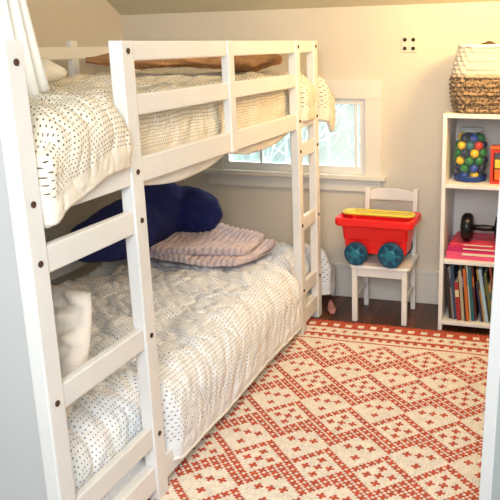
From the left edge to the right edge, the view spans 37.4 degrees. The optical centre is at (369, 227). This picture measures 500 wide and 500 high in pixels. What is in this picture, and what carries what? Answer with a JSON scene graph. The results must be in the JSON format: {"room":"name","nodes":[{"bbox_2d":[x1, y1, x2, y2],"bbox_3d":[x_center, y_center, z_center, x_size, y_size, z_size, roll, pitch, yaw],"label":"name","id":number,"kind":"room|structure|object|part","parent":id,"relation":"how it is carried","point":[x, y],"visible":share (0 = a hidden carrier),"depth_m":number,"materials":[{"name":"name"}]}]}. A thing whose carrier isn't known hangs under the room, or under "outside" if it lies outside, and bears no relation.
{"room":"bedroom","nodes":[
{"label":"bedroom","id":0,"kind":"room"},
{"bbox_2d":[0,0,49,95],"bbox_3d":[-1.068,-0.880,2.011,0.220,1.050,0.292,4,15,14],"label":"curtain","id":1,"kind":"object","parent":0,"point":[15,19],"visible":0.71,"depth_m":2.09,"materials":[{"name":"white fabric"}]},
{"bbox_2d":[26,0,122,285],"bbox_3d":[-2.147,-0.363,2.385,0.100,2.600,4.600,4,15,14],"label":"wall","id":2,"kind":"structure","parent":0,"point":[87,22],"depth_m":4.08,"materials":[{"name":"paint"}]},
{"bbox_2d":[107,0,499,14],"bbox_3d":[-0.072,-1.072,1.786,4.320,1.045,4.640,4,15,14],"label":"ceiling","id":3,"kind":"structure","parent":0,"point":[123,7],"depth_m":4.18,"materials":[{"name":"paint"}]},
{"bbox_2d":[121,1,499,269],"bbox_3d":[-0.082,-0.848,4.246,3.160,2.600,0.140,4,15,14],"label":"wall","id":4,"kind":"structure","parent":0,"point":[360,42],"depth_m":4.18,"materials":[{"name":"paint"}]},
{"bbox_2d":[203,79,386,191],"bbox_3d":[-0.469,-0.565,4.340,1.170,0.655,0.090,4,15,14],"label":"window","id":5,"kind":"structure","parent":4,"relation":"in","point":[366,93],"depth_m":4.29,"materials":[{"name":"paint"}]},
{"bbox_3d":[-0.962,-0.591,4.456,0.097,0.448,0.022,4,15,14],"label":"casing","id":6,"kind":"part","parent":5,"relation":"part of","materials":[{"name":"paint"}]},
{"bbox_3d":[-0.463,-0.373,4.414,0.938,0.045,0.044,4,15,14],"label":"sash rail","id":7,"kind":"part","parent":5,"relation":"part of","materials":[{"name":"white paint"}]},
{"bbox_3d":[-0.474,-0.327,4.384,1.170,0.028,0.052,4,15,14],"label":"sill","id":8,"kind":"part","parent":5,"relation":"part of","materials":[{"name":"paint"}]},
{"bbox_3d":[-0.463,-0.773,4.309,0.938,0.045,0.044,4,15,14],"label":"sash rail","id":9,"kind":"part","parent":5,"relation":"part of","materials":[{"name":"white paint"}]},
{"bbox_3d":[0.021,-0.529,4.215,0.097,0.448,0.022,4,15,14],"label":"casing","id":10,"kind":"part","parent":5,"relation":"part of","materials":[{"name":"paint"}]},
{"bbox_2d":[330,262,438,303],"bbox_3d":[-0.532,0.299,4.573,2.075,0.214,0.026,4,15,14],"label":"baseboard","id":11,"kind":"structure","parent":4,"relation":"attached to","point":[427,280],"depth_m":4.42,"materials":[{"name":"paint"}]},
{"bbox_2d":[401,36,416,51],"bbox_3d":[0.219,-1.031,4.039,0.090,0.090,0.009,4,15,14],"label":"wall plate","id":12,"kind":"object","parent":4,"relation":"attached to","point":[408,43],"visible":1,"depth_m":4.04,"materials":[{"name":"paint"}]},
{"bbox_2d":[309,295,489,335],"bbox_3d":[-0.170,1.118,1.956,4.320,0.050,5.440,4,15,14],"label":"floor","id":13,"kind":"structure","parent":0,"point":[424,316],"depth_m":4.21,"materials":[{"name":"brown wood"}]},
{"bbox_2d":[0,40,321,499],"bbox_3d":[-1.096,0.002,3.067,1.109,1.550,2.305,4,15,14],"label":"bunk bed","id":14,"kind":"object","parent":13,"relation":"on","point":[36,462],"visible":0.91,"depth_m":2.15,"materials":[{"name":"white paint"}]},
{"bbox_3d":[-1.373,0.324,2.029,1.015,1.350,0.031,4,15,14],"label":"panel","id":15,"kind":"part","parent":14,"relation":"part of","materials":[{"name":"paint"}]},
{"bbox_3d":[-0.859,0.308,1.891,0.045,1.550,0.065,4,15,14],"label":"post","id":16,"kind":"part","parent":14,"relation":"part of","materials":[{"name":"white paint"}]},
{"bbox_3d":[-1.611,0.283,3.277,0.025,0.060,2.180,4,15,14],"label":"wall rail","id":17,"kind":"part","parent":14,"relation":"part of","materials":[{"name":"white paint"}]},
{"bbox_3d":[-1.474,-0.712,3.606,0.033,0.440,0.050,4,15,14],"label":"guard post","id":18,"kind":"part","parent":14,"relation":"part of","materials":[{"name":"white paint"}]},
{"bbox_3d":[-1.611,-0.723,3.015,0.025,0.060,2.180,4,15,14],"label":"wall rail","id":19,"kind":"part","parent":14,"relation":"part of","materials":[{"name":"white paint"}]},
{"bbox_3d":[-0.798,-0.117,2.017,0.027,0.080,0.410,4,15,14],"label":"rail","id":20,"kind":"part","parent":14,"relation":"part of","materials":[{"name":"white paint"}]},
{"bbox_3d":[-0.798,0.909,2.284,0.027,0.090,0.410,4,15,14],"label":"rail","id":21,"kind":"part","parent":14,"relation":"part of","materials":[{"name":"white paint"}]},
{"bbox_3d":[-0.743,0.192,2.336,0.045,1.550,0.065,4,15,14],"label":"post","id":22,"kind":"part","parent":14,"relation":"part of","materials":[{"name":"white paint"}]},
{"bbox_3d":[-0.651,-0.617,2.488,0.027,0.059,0.660,4,15,14],"label":"guard rail","id":23,"kind":"part","parent":14,"relation":"part of","materials":[{"name":"white paint"}]},
{"bbox_3d":[-0.651,-0.460,2.529,0.027,0.065,0.660,4,15,14],"label":"guard rail","id":24,"kind":"part","parent":14,"relation":"part of","materials":[{"name":"white paint"}]},
{"bbox_2d":[144,132,288,184],"bbox_3d":[-0.578,-0.313,2.961,0.009,0.087,1.430,4,15,14],"label":"sheet","id":25,"kind":"object","parent":14,"relation":"hanging from","point":[189,171],"visible":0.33,"depth_m":2.72,"materials":[{"name":"white fabric"}]},
{"bbox_3d":[-0.556,-0.358,2.943,0.027,0.080,1.435,4,15,14],"label":"rail","id":26,"kind":"part","parent":14,"relation":"part of","materials":[{"name":"white paint"}]},
{"bbox_3d":[-0.560,-0.520,2.870,0.033,0.440,0.055,4,15,14],"label":"guard post","id":27,"kind":"part","parent":14,"relation":"part of","materials":[{"name":"white paint"}]},
{"bbox_3d":[-0.556,0.667,3.211,0.027,0.090,1.435,4,15,14],"label":"rail","id":28,"kind":"part","parent":14,"relation":"part of","materials":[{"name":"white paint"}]},
{"bbox_3d":[-0.468,-0.799,3.187,0.027,0.059,0.720,4,15,14],"label":"guard rail","id":29,"kind":"part","parent":14,"relation":"part of","materials":[{"name":"white paint"}]},
{"bbox_3d":[-0.468,-0.642,3.228,0.027,0.065,0.720,4,15,14],"label":"guard rail","id":30,"kind":"part","parent":14,"relation":"part of","materials":[{"name":"white paint"}]},
{"bbox_3d":[-0.376,-0.173,3.739,0.045,1.550,0.055,4,15,14],"label":"post","id":31,"kind":"part","parent":14,"relation":"part of","materials":[{"name":"white paint"}]},
{"bbox_3d":[-0.340,-0.926,3.677,0.027,0.059,0.215,4,15,14],"label":"guard rail","id":32,"kind":"part","parent":14,"relation":"part of","materials":[{"name":"white paint"}]},
{"bbox_3d":[-0.340,-0.574,3.769,0.027,0.080,0.215,4,15,14],"label":"rail","id":33,"kind":"part","parent":14,"relation":"part of","materials":[{"name":"white paint"}]},
{"bbox_3d":[-0.340,0.452,4.036,0.027,0.090,0.215,4,15,14],"label":"rail","id":34,"kind":"part","parent":14,"relation":"part of","materials":[{"name":"white paint"}]},
{"bbox_3d":[-0.309,-0.240,3.994,0.045,1.550,0.060,4,15,14],"label":"post","id":35,"kind":"part","parent":14,"relation":"part of","materials":[{"name":"white paint"}]},
{"bbox_2d":[148,318,489,499],"bbox_3d":[-0.066,0.817,2.981,1.166,0.016,2.197,4,15,14],"label":"rug","id":36,"kind":"object","parent":13,"relation":"on","point":[344,410],"visible":0.93,"depth_m":2.97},
{"bbox_2d":[327,299,335,313],"bbox_3d":[-0.227,0.464,4.263,0.053,0.052,0.120,-2,15,-8],"label":"slipper","id":37,"kind":"object","parent":13,"relation":"on","point":[331,308],"visible":1,"depth_m":4.24,"materials":[{"name":"pink fabric"}]},
{"bbox_2d":[350,186,418,325],"bbox_3d":[0.088,0.154,4.129,0.345,0.720,0.341,4,15,14],"label":"child chair","id":38,"kind":"object","parent":13,"relation":"on","point":[371,267],"visible":0.73,"depth_m":4.10,"materials":[{"name":"white paint"}]},
{"bbox_3d":[-0.085,0.375,4.080,0.030,0.318,0.030,4,15,14],"label":"leg","id":39,"kind":"part","parent":38,"relation":"part of","materials":[{"name":"white paint"}]},
{"bbox_3d":[-0.018,0.113,4.288,0.028,0.720,0.072,4,15,14],"label":"leg","id":40,"kind":"part","parent":38,"relation":"part of","materials":[{"name":"white paint"}]},
{"bbox_2d":[335,208,420,268],"bbox_3d":[0.048,0.046,4.050,0.442,0.288,0.270,4,15,15],"label":"wagon","id":41,"kind":"object","parent":38,"relation":"on","point":[388,234],"visible":1,"depth_m":3.96,"materials":[{"name":"red plastic"}]},
{"bbox_3d":[0.048,-0.085,4.016,0.420,0.019,0.115,4,15,15],"label":"handle","id":42,"kind":"part","parent":41,"relation":"part of","materials":[{"name":"yellow plastic"}]},
{"bbox_3d":[0.085,0.188,4.122,0.345,0.021,0.310,4,15,14],"label":"seat","id":43,"kind":"part","parent":38,"relation":"part of","materials":[{"name":"white paint"}]},
{"bbox_3d":[0.125,-0.197,4.187,0.258,0.070,0.022,4,15,14],"label":"rail","id":44,"kind":"part","parent":38,"relation":"part of","materials":[{"name":"white paint"}]},
{"bbox_3d":[0.192,0.392,4.012,0.030,0.318,0.030,4,15,14],"label":"leg","id":45,"kind":"part","parent":38,"relation":"part of","materials":[{"name":"white paint"}]},
{"bbox_3d":[0.260,0.130,4.221,0.028,0.720,0.072,4,15,14],"label":"leg","id":46,"kind":"part","parent":38,"relation":"part of","materials":[{"name":"white paint"}]},
{"bbox_2d":[438,109,499,329],"bbox_3d":[0.621,-0.044,3.962,0.413,1.187,0.380,4,15,14],"label":"shelf unit","id":47,"kind":"object","parent":13,"relation":"on","point":[480,199],"visible":0.51,"depth_m":3.99,"materials":[{"name":"white paint"}]},
{"bbox_3d":[0.431,-0.056,4.009,0.022,1.187,0.380,4,15,14],"label":"panel","id":48,"kind":"part","parent":47,"relation":"part of","materials":[{"name":"white paint"}]},
{"bbox_2d":[445,264,451,318],"bbox_3d":[0.458,0.341,4.053,0.046,0.280,0.203,4,15,14],"label":"book","id":49,"kind":"object","parent":47,"relation":"on","point":[446,270],"visible":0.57,"depth_m":3.96,"materials":[{"name":"black paper"}]},
{"bbox_2d":[448,264,454,318],"bbox_3d":[0.466,0.339,4.024,0.041,0.300,0.171,4,15,14],"label":"book","id":50,"kind":"object","parent":47,"relation":"on","point":[450,265],"visible":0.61,"depth_m":3.94,"materials":[{"name":"paper"}]},
{"bbox_2d":[451,264,458,318],"bbox_3d":[0.485,0.334,4.043,0.044,0.300,0.204,4,15,14],"label":"book","id":51,"kind":"object","parent":47,"relation":"on","point":[454,268],"visible":0.52,"depth_m":3.96,"materials":[{"name":"blue paper"}]},
{"bbox_2d":[454,275,461,319],"bbox_3d":[0.504,0.377,4.034,0.044,0.221,0.204,4,15,14],"label":"book","id":52,"kind":"object","parent":47,"relation":"on","point":[456,282],"visible":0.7,"depth_m":3.94,"materials":[{"name":"paper"}]},
{"bbox_2d":[458,265,463,318],"bbox_3d":[0.524,0.347,4.032,0.046,0.280,0.178,4,15,14],"label":"book","id":53,"kind":"object","parent":47,"relation":"on","point":[459,270],"visible":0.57,"depth_m":3.95,"materials":[{"name":"paper"}]},
{"bbox_2d":[461,265,465,320],"bbox_3d":[0.534,0.332,4.016,0.041,0.317,0.212,4,15,14],"label":"book","id":54,"kind":"object","parent":47,"relation":"on","point":[462,266],"visible":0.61,"depth_m":3.92,"materials":[{"name":"paper"}]},
{"bbox_3d":[0.621,0.486,4.101,0.369,0.022,0.379,4,15,14],"label":"shelf","id":55,"kind":"part","parent":47,"relation":"part of","materials":[{"name":"white paint"}]},
{"bbox_2d":[463,265,469,320],"bbox_3d":[0.547,0.341,4.015,0.044,0.300,0.210,4,15,14],"label":"book","id":56,"kind":"object","parent":47,"relation":"on","point":[464,267],"visible":0.59,"depth_m":3.92,"materials":[{"name":"orange paper"}]},
{"bbox_2d":[466,265,470,319],"bbox_3d":[0.562,0.330,4.022,0.041,0.317,0.182,4,15,14],"label":"book","id":57,"kind":"object","parent":47,"relation":"on","point":[467,266],"visible":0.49,"depth_m":3.94,"materials":[{"name":"paper"}]},
{"bbox_3d":[0.621,0.147,4.012,0.369,0.022,0.379,4,15,14],"label":"shelf","id":58,"kind":"part","parent":47,"relation":"part of","materials":[{"name":"white paint"}]},
{"bbox_2d":[446,249,494,261],"bbox_3d":[0.609,0.124,3.971,0.342,0.042,0.254,4,15,14],"label":"game box","id":59,"kind":"object","parent":47,"relation":"on","point":[449,254],"visible":0.48,"depth_m":3.86,"materials":[{"name":"cardboard"}]},
{"bbox_3d":[0.609,0.115,3.969,0.342,0.023,0.252,4,15,14],"label":"box lid","id":60,"kind":"part","parent":59,"relation":"part of","materials":[{"name":"red cardboard"}]},
{"bbox_2d":[448,235,494,253],"bbox_3d":[0.610,0.091,3.962,0.332,0.026,0.254,4,15,14],"label":"game box","id":61,"kind":"object","parent":59,"relation":"on","point":[450,248],"visible":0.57,"depth_m":3.85,"materials":[{"name":"cardboard"}]},
{"bbox_2d":[450,231,495,248],"bbox_3d":[0.602,0.068,3.958,0.282,0.020,0.254,4,15,15],"label":"game box","id":62,"kind":"object","parent":61,"relation":"on","point":[479,240],"visible":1,"depth_m":3.90,"materials":[{"name":"red cardboard"}]},
{"bbox_2d":[460,213,496,240],"bbox_3d":[0.615,-0.001,3.879,0.248,0.152,0.152,4,15,14],"label":"dumbbell","id":63,"kind":"object","parent":62,"relation":"on","point":[467,226],"visible":0.89,"depth_m":3.85,"materials":[{"name":"black metal"}]},
{"bbox_3d":[0.615,-0.001,3.879,0.140,0.036,0.036,4,15,14],"label":"handle","id":64,"kind":"part","parent":63,"relation":"part of","materials":[{"name":"black metal"}]},
{"bbox_2d":[454,173,486,182],"bbox_3d":[0.540,-0.398,3.848,0.196,0.286,0.196,4,15,14],"label":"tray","id":65,"kind":"object","parent":47,"relation":"on","point":[480,178],"visible":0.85,"depth_m":3.81,"materials":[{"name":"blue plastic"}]},
{"bbox_2d":[455,163,460,170],"bbox_3d":[0.476,-0.327,3.857,0.047,0.047,0.047,4,15,14],"label":"ball","id":66,"kind":"object","parent":65,"relation":"in","point":[457,166],"visible":0.63,"depth_m":3.84,"materials":[{"name":"plastic"}]},
{"bbox_2d":[454,148,461,156],"bbox_3d":[0.473,-0.404,3.837,0.047,0.047,0.047,4,15,14],"label":"ball","id":67,"kind":"object","parent":65,"relation":"in","point":[457,151],"visible":0.77,"depth_m":3.82,"materials":[{"name":"green plastic"}]},
{"bbox_2d":[456,156,464,164],"bbox_3d":[0.481,-0.359,3.823,0.047,0.047,0.047,4,15,14],"label":"ball","id":68,"kind":"object","parent":65,"relation":"in","point":[460,160],"visible":0.97,"depth_m":3.81,"materials":[{"name":"yellow plastic"}]},
{"bbox_2d":[458,141,465,149],"bbox_3d":[0.486,-0.436,3.806,0.047,0.047,0.047,4,15,14],"label":"ball","id":69,"kind":"object","parent":65,"relation":"in","point":[461,145],"visible":0.98,"depth_m":3.79,"materials":[{"name":"yellow plastic"}]},
{"bbox_2d":[460,172,468,175],"bbox_3d":[0.503,-0.282,3.839,0.047,0.047,0.047,4,15,14],"label":"ball","id":70,"kind":"object","parent":65,"relation":"in","point":[461,173],"visible":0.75,"depth_m":3.82,"materials":[{"name":"blue plastic"}]},
{"bbox_2d":[460,149,468,157],"bbox_3d":[0.499,-0.393,3.795,0.047,0.047,0.047,4,15,14],"label":"ball","id":71,"kind":"object","parent":65,"relation":"in","point":[464,153],"visible":1,"depth_m":3.78,"materials":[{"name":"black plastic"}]},
{"bbox_2d":[460,164,468,172],"bbox_3d":[0.501,-0.317,3.817,0.047,0.047,0.047,4,15,14],"label":"ball","id":72,"kind":"object","parent":65,"relation":"in","point":[464,168],"visible":1,"depth_m":3.80,"materials":[{"name":"green plastic"}]},
{"bbox_2d":[460,134,468,141],"bbox_3d":[0.500,-0.475,3.797,0.047,0.047,0.047,4,15,14],"label":"ball","id":73,"kind":"object","parent":65,"relation":"in","point":[464,137],"visible":1,"depth_m":3.78,"materials":[{"name":"plastic"}]},
{"bbox_2d":[465,157,473,165],"bbox_3d":[0.523,-0.351,3.792,0.047,0.047,0.047,4,15,14],"label":"ball","id":74,"kind":"object","parent":65,"relation":"in","point":[469,161],"visible":1,"depth_m":3.78,"materials":[{"name":"green plastic"}]},
{"bbox_2d":[465,142,473,150],"bbox_3d":[0.524,-0.429,3.778,0.047,0.047,0.047,4,15,14],"label":"ball","id":75,"kind":"object","parent":65,"relation":"in","point":[469,146],"visible":1,"depth_m":3.76,"materials":[{"name":"teal plastic"}]},
{"bbox_2d":[469,164,477,172],"bbox_3d":[0.549,-0.314,3.805,0.047,0.047,0.047,4,15,14],"label":"ball","id":76,"kind":"object","parent":65,"relation":"in","point":[473,168],"visible":1,"depth_m":3.79,"materials":[{"name":"blue plastic"}]},
{"bbox_2d":[470,172,478,176],"bbox_3d":[0.554,-0.279,3.827,0.047,0.047,0.047,4,15,14],"label":"ball","id":77,"kind":"object","parent":65,"relation":"in","point":[476,174],"visible":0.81,"depth_m":3.81,"materials":[{"name":"yellow plastic"}]},
{"bbox_2d":[470,149,478,157],"bbox_3d":[0.549,-0.389,3.782,0.047,0.047,0.047,4,15,14],"label":"ball","id":78,"kind":"object","parent":65,"relation":"in","point":[474,153],"visible":1,"depth_m":3.77,"materials":[{"name":"yellow plastic"}]},
{"bbox_2d":[470,134,478,142],"bbox_3d":[0.546,-0.470,3.778,0.047,0.047,0.047,4,15,14],"label":"ball","id":79,"kind":"object","parent":65,"relation":"in","point":[474,138],"visible":1,"depth_m":3.76,"materials":[{"name":"blue plastic"}]},
{"bbox_2d":[474,157,482,165],"bbox_3d":[0.574,-0.353,3.800,0.047,0.047,0.047,4,15,14],"label":"ball","id":80,"kind":"object","parent":65,"relation":"in","point":[478,161],"visible":1,"depth_m":3.78,"materials":[{"name":"green plastic"}]},
{"bbox_2d":[474,142,482,149],"bbox_3d":[0.571,-0.431,3.784,0.047,0.047,0.047,4,15,14],"label":"ball","id":81,"kind":"object","parent":65,"relation":"in","point":[478,145],"visible":1,"depth_m":3.77,"materials":[{"name":"red plastic"}]},
{"bbox_2d":[477,164,485,171],"bbox_3d":[0.591,-0.320,3.829,0.047,0.047,0.047,4,15,14],"label":"ball","id":82,"kind":"object","parent":65,"relation":"in","point":[481,168],"visible":0.86,"depth_m":3.81,"materials":[{"name":"plastic"}]},
{"bbox_2d":[478,133,484,141],"bbox_3d":[0.586,-0.478,3.808,0.047,0.047,0.047,4,15,14],"label":"ball","id":83,"kind":"object","parent":65,"relation":"in","point":[481,136],"visible":0.84,"depth_m":3.79,"materials":[{"name":"green plastic"}]},
{"bbox_2d":[478,149,486,157],"bbox_3d":[0.593,-0.396,3.807,0.047,0.047,0.047,4,15,14],"label":"ball","id":84,"kind":"object","parent":65,"relation":"in","point":[482,153],"visible":0.92,"depth_m":3.79,"materials":[{"name":"green plastic"}]},
{"bbox_2d":[481,141,486,148],"bbox_3d":[0.600,-0.440,3.821,0.047,0.047,0.047,4,15,14],"label":"ball","id":85,"kind":"object","parent":65,"relation":"in","point":[484,143],"visible":0.67,"depth_m":3.80,"materials":[{"name":"black plastic"}]},
{"bbox_2d":[482,156,487,163],"bbox_3d":[0.606,-0.364,3.840,0.047,0.047,0.047,4,15,14],"label":"ball","id":86,"kind":"object","parent":65,"relation":"in","point":[485,159],"visible":0.55,"depth_m":3.82,"materials":[{"name":"plastic"}]},
{"bbox_2d":[468,266,474,320],"bbox_3d":[0.572,0.344,4.002,0.048,0.300,0.176,4,15,14],"label":"book","id":87,"kind":"object","parent":47,"relation":"on","point":[469,267],"visible":0.59,"depth_m":3.92,"materials":[{"name":"teal paper"}]},
{"bbox_3d":[0.621,-0.254,3.908,0.369,0.022,0.379,4,15,14],"label":"shelf","id":88,"kind":"part","parent":47,"relation":"part of","materials":[{"name":"white paint"}]},
{"bbox_3d":[0.621,-0.608,3.816,0.369,0.022,0.379,4,15,14],"label":"shelf","id":89,"kind":"part","parent":47,"relation":"part of","materials":[{"name":"white paint"}]},
{"bbox_2d":[449,43,499,113],"bbox_3d":[0.625,-0.784,3.758,0.406,0.348,0.344,4,15,14],"label":"woven basket","id":90,"kind":"object","parent":47,"relation":"on","point":[475,76],"visible":1,"depth_m":3.63,"materials":[{"name":"beige wicker"}]},
{"bbox_2d":[480,41,495,44],"bbox_3d":[0.633,-0.903,3.722,0.252,0.124,0.194,4,15,14],"label":"folded cloth","id":91,"kind":"object","parent":90,"relation":"in","point":[486,42],"visible":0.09,"depth_m":3.68,"materials":[{"name":"brown fabric"}]},
{"bbox_2d":[471,266,479,320],"bbox_3d":[0.589,0.334,4.006,0.043,0.318,0.186,4,15,14],"label":"book","id":92,"kind":"object","parent":47,"relation":"on","point":[473,268],"visible":0.64,"depth_m":3.94,"materials":[{"name":"black paper"}]},
{"bbox_3d":[0.666,-0.106,4.132,0.369,1.108,0.008,4,15,14],"label":"panel","id":93,"kind":"part","parent":47,"relation":"part of","materials":[{"name":"white paint"}]},
{"bbox_2d":[476,280,482,321],"bbox_3d":[0.620,0.383,4.014,0.048,0.219,0.198,4,15,14],"label":"book","id":94,"kind":"object","parent":47,"relation":"on","point":[477,287],"visible":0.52,"depth_m":3.92,"materials":[{"name":"paper"}]},
{"bbox_2d":[476,266,484,321],"bbox_3d":[0.625,0.344,4.009,0.060,0.297,0.201,4,15,14],"label":"book","id":95,"kind":"object","parent":47,"relation":"on","point":[477,266],"visible":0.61,"depth_m":3.92,"materials":[{"name":"yellow paper"}]},
{"bbox_2d":[478,266,487,321],"bbox_3d":[0.639,0.345,4.002,0.068,0.299,0.200,4,15,14],"label":"book","id":96,"kind":"object","parent":47,"relation":"on","point":[481,270],"visible":0.59,"depth_m":3.91,"materials":[{"name":"white paper"}]},
{"bbox_2d":[483,276,489,321],"bbox_3d":[0.660,0.368,4.015,0.051,0.248,0.219,4,15,14],"label":"book","id":97,"kind":"object","parent":47,"relation":"on","point":[483,276],"visible":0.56,"depth_m":3.91,"materials":[{"name":"paper"}]},
{"bbox_2d":[484,267,490,320],"bbox_3d":[0.667,0.356,3.999,0.061,0.278,0.213,4,15,14],"label":"book","id":98,"kind":"object","parent":47,"relation":"on","point":[486,273],"visible":0.39,"depth_m":3.90,"materials":[{"name":"green paper"}]},
{"bbox_2d":[488,280,491,305],"bbox_3d":[0.683,0.390,3.986,0.051,0.219,0.183,4,15,14],"label":"book","id":99,"kind":"object","parent":47,"relation":"on","point":[489,283],"visible":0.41,"depth_m":3.89,"materials":[{"name":"orange paper"}]},
{"bbox_2d":[489,267,493,290],"bbox_3d":[0.695,0.339,3.992,0.068,0.316,0.199,4,15,14],"label":"book","id":100,"kind":"object","parent":47,"relation":"on","point":[491,269],"visible":0.17,"depth_m":3.88,"materials":[{"name":"paper"}]},
{"bbox_2d":[490,144,499,183],"bbox_3d":[0.711,-0.333,3.778,0.160,0.195,0.100,4,15,14],"label":"house","id":101,"kind":"object","parent":47,"relation":"on","point":[495,163],"visible":1,"depth_m":3.76,"materials":[{"name":"plastic"}]},
{"bbox_2d":[479,183,499,499],"bbox_3d":[0.542,-0.002,2.115,0.037,2.002,0.783,11,18,32],"label":"door","id":102,"kind":"structure","parent":13,"relation":"on","point":[490,462],"depth_m":1.90,"materials":[{"name":"paint"}]},
{"label":"outside","id":103,"kind":"structure","parent":0,"visible":0},
{"bbox_2d":[232,104,359,164],"bbox_3d":[-1.093,-0.909,7.835,2.506,5.312,1.960,5,15,19],"label":"tree","id":104,"kind":"object","parent":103,"point":[237,157],"visible":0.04,"depth_m":7.42,"materials":[{"name":"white plant"}]},
{"bbox_3d":[-1.114,-0.439,2.959,0.950,0.143,2.160,4,15,14],"label":"mattress","id":105,"kind":"object","parent":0,"visible":0},
{"bbox_2d":[29,69,335,227],"bbox_3d":[-1.015,-0.460,3.036,1.097,0.358,2.397,4,15,14],"label":"quilt","id":106,"kind":"object","parent":105,"relation":"on","point":[81,139],"visible":0.63,"depth_m":2.13,"materials":[{"name":"white fabric"}]},
{"bbox_2d":[42,58,67,82],"bbox_3d":[-1.411,-0.551,2.517,0.421,0.138,0.620,7,16,25],"label":"pillow","id":107,"kind":"object","parent":106,"relation":"on","point":[54,72],"visible":0.21,"depth_m":2.63,"materials":[{"name":"white fabric"}]},
{"bbox_2d":[86,53,281,71],"bbox_3d":[-0.906,-0.832,3.572,0.944,0.125,0.324,-5,15,-19],"label":"throw blanket","id":108,"kind":"object","parent":106,"relation":"on","point":[246,63],"visible":0.53,"depth_m":3.52,"materials":[{"name":"fabric"}]},
{"bbox_3d":[-1.119,0.507,3.207,0.940,0.218,2.160,4,15,14],"label":"mattress","id":109,"kind":"object","parent":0,"visible":0},
{"bbox_2d":[56,241,335,499],"bbox_3d":[-1.017,0.502,3.309,1.080,0.398,2.388,4,15,14],"label":"quilt","id":110,"kind":"object","parent":109,"relation":"on","point":[218,328],"visible":0.49,"depth_m":3.01,"materials":[{"name":"white fabric"}]},
{"bbox_2d":[51,285,91,418],"bbox_3d":[-1.160,0.379,2.225,0.620,0.391,0.272,3,15,11],"label":"pillow","id":111,"kind":"object","parent":110,"relation":"on","point":[72,307],"visible":0.27,"depth_m":2.19,"materials":[{"name":"white fabric"}]},
{"bbox_2d":[149,223,275,266],"bbox_3d":[-0.894,0.076,3.923,0.697,0.126,0.527,6,16,22],"label":"folded blanket","id":112,"kind":"object","parent":110,"relation":"on","point":[224,245],"visible":0.83,"depth_m":3.76,"materials":[{"name":"fabric"}]},
{"bbox_2d":[69,199,126,262],"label":"pillow","id":113,"kind":"object","parent":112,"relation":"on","point":[117,251],"depth_m":3.48,"materials":[{"name":"blue fabric"}]},
{"bbox_2d":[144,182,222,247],"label":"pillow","id":114,"kind":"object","parent":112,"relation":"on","point":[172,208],"depth_m":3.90,"materials":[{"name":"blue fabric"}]}
]}

